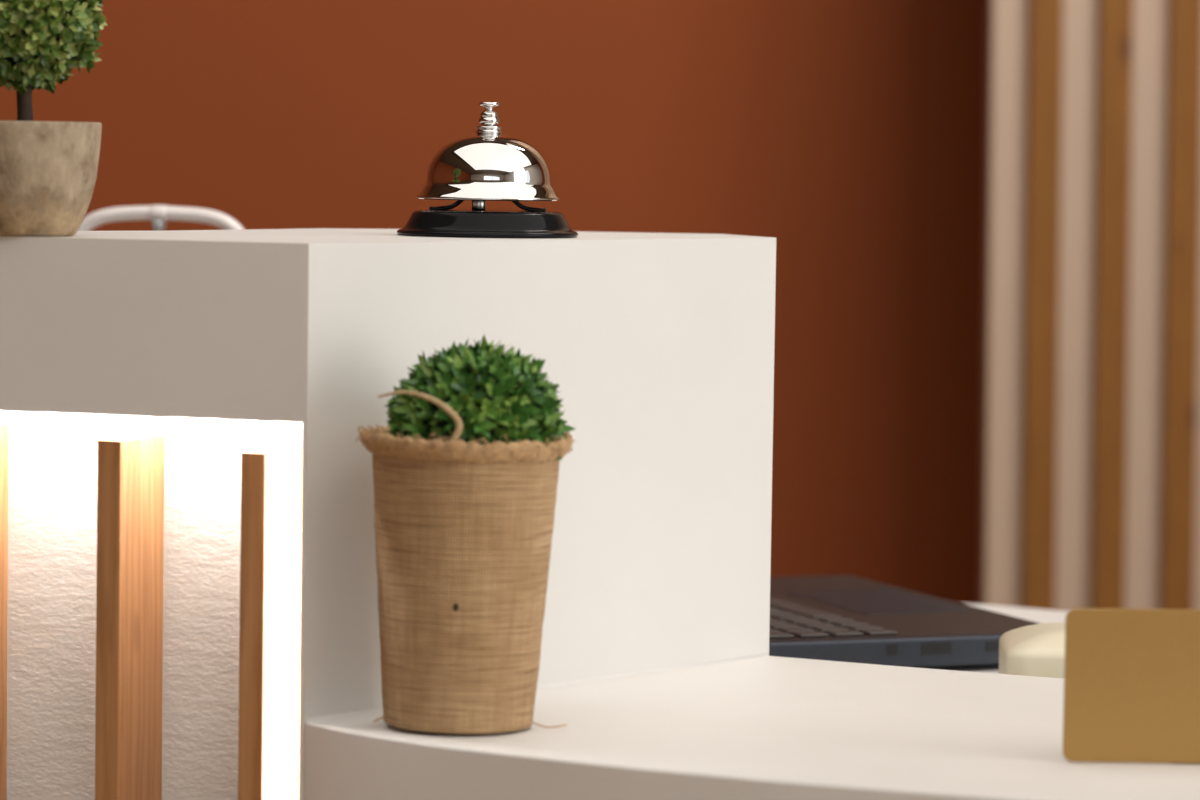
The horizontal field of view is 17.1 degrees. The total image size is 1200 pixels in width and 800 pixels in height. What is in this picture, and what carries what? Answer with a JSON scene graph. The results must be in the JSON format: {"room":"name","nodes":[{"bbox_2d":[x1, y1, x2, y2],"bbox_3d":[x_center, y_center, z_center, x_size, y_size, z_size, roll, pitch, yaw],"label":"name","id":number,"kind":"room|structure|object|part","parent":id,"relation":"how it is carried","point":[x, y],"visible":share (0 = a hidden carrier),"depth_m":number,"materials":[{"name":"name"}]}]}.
{"room":"hotel lobby","nodes":[
{"label":"hotel lobby","id":0,"kind":"room"},
{"bbox_2d":[0,0,987,603],"bbox_3d":[0.007,-0.489,4.052,6.400,2.750,0.150,1,4,0],"label":"wall","id":1,"kind":"structure","parent":0,"point":[849,134],"depth_m":3.99,"materials":[{"name":"paint"}]},
{"bbox_3d":[-0.017,1.161,0.549,6.400,0.100,7.350,1,4,0],"label":"floor","id":2,"kind":"structure","parent":0,"visible":0},
{"bbox_2d":[0,228,1199,799],"bbox_3d":[0.000,0.469,1.982,1.686,1.100,0.942,1,4,0],"label":"reception desk","id":3,"kind":"object","parent":2,"relation":"on","point":[189,582],"visible":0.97,"depth_m":1.78,"materials":[{"name":"white paint"}]},
{"bbox_2d":[0,0,107,235],"bbox_3d":[-0.254,-0.141,1.770,0.072,0.136,0.073,1,4,0],"label":"potted topiary","id":4,"kind":"object","parent":3,"relation":"on","point":[48,169],"visible":1,"depth_m":1.75,"materials":[{"name":"ceramic"}]},
{"bbox_3d":[-0.255,-0.137,1.770,0.008,0.043,0.008,1,4,0],"label":"stem","id":5,"kind":"part","parent":4,"relation":"part of","materials":[{"name":"brown wood"}]},
{"bbox_2d":[0,121,101,235],"bbox_3d":[-0.255,-0.098,1.773,0.068,0.050,0.068,1,4,0],"label":"pot","id":6,"kind":"object","parent":4,"relation":"attached to","point":[48,169],"depth_m":1.75,"materials":[{"name":"ceramic"}]},
{"bbox_3d":[-0.463,0.449,1.920,0.760,1.014,0.013,2,4,19],"label":"recess panel","id":7,"kind":"part","parent":3,"relation":"part of","materials":[{"name":"white paint"}]},
{"bbox_2d":[152,219,165,230],"bbox_3d":[-0.249,0.011,2.255,0.092,0.227,0.092,1,4,0],"label":"support","id":8,"kind":"object","parent":3,"relation":"on","point":[158,225],"visible":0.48,"depth_m":2.24,"materials":[{"name":"white plastic"}]},
{"bbox_2d":[78,205,243,230],"bbox_3d":[-0.249,-0.037,2.252,0.133,0.146,0.060,1,4,0],"label":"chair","id":9,"kind":"object","parent":8,"relation":"hanging from","point":[164,213],"visible":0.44,"depth_m":2.24,"materials":[{"name":"white plastic"}]},
{"bbox_2d":[356,335,575,733],"bbox_3d":[-0.058,0.055,1.710,0.094,0.168,0.093,2,4,0],"label":"potted plant","id":10,"kind":"object","parent":3,"relation":"on","point":[472,446],"visible":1,"depth_m":1.68,"materials":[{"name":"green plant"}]},
{"bbox_2d":[397,101,577,237],"bbox_3d":[-0.053,-0.110,1.895,0.086,0.064,0.086,0,4,-6],"label":"bell","id":11,"kind":"object","parent":3,"relation":"on","point":[488,164],"visible":1,"depth_m":1.87,"materials":[{"name":"silver metal"}]},
{"bbox_3d":[-0.068,-0.108,1.895,0.026,0.037,0.009,1,4,0],"label":"bracket arm","id":12,"kind":"part","parent":11,"relation":"part of","materials":[{"name":"metal"}]},
{"bbox_3d":[-0.057,-0.106,1.889,0.007,0.033,0.007,4,5,39],"label":"striker post","id":13,"kind":"part","parent":11,"relation":"part of","materials":[{"name":"metal"}]},
{"bbox_2d":[476,126,501,133],"bbox_3d":[-0.053,-0.128,1.894,0.012,0.004,0.012,1,4,0],"label":"washer","id":14,"kind":"object","parent":11,"relation":"in","point":[480,129],"depth_m":1.89,"materials":[{"name":"silver metal"}]},
{"bbox_3d":[-0.038,-0.107,1.895,0.026,0.037,0.009,1,4,0],"label":"bracket arm","id":15,"kind":"part","parent":11,"relation":"part of","materials":[{"name":"metal"}]},
{"bbox_2d":[304,656,1199,799],"bbox_3d":[0.381,0.174,1.686,0.998,0.050,0.390,2,4,16],"label":"countertop","id":16,"kind":"structure","parent":3,"relation":"on","point":[769,727],"depth_m":1.68,"materials":[{"name":"white paint"}]},
{"bbox_2d":[769,575,1039,666],"bbox_3d":[0.058,0.042,2.187,0.310,0.184,0.290,-1,4,-21],"label":"laptop","id":17,"kind":"object","parent":3,"relation":"on","point":[842,618],"visible":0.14,"depth_m":2.12,"materials":[{"name":"grey metal"}]},
{"bbox_2d":[998,622,1064,678],"bbox_3d":[0.261,0.130,1.976,0.125,0.039,0.085,1,4,3],"label":"computer mouse","id":18,"kind":"object","parent":3,"relation":"on","point":[1037,650],"visible":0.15,"depth_m":1.94,"materials":[{"name":"beige plastic"}]},
{"bbox_2d":[1063,608,1199,762],"bbox_3d":[0.265,0.117,1.653,0.150,0.063,0.032,1,4,-1],"label":"sign plate","id":19,"kind":"object","parent":3,"relation":"on","point":[1132,676],"visible":1,"depth_m":1.64,"materials":[{"name":"gold metal"}]},
{"bbox_2d":[980,0,1199,610],"bbox_3d":[1.062,-0.449,3.697,1.400,2.734,0.062,0,4,0],"label":"wall","id":20,"kind":"structure","parent":2,"relation":"on","point":[1091,423],"depth_m":3.70,"materials":[{"name":"brown wood"}]}
]}

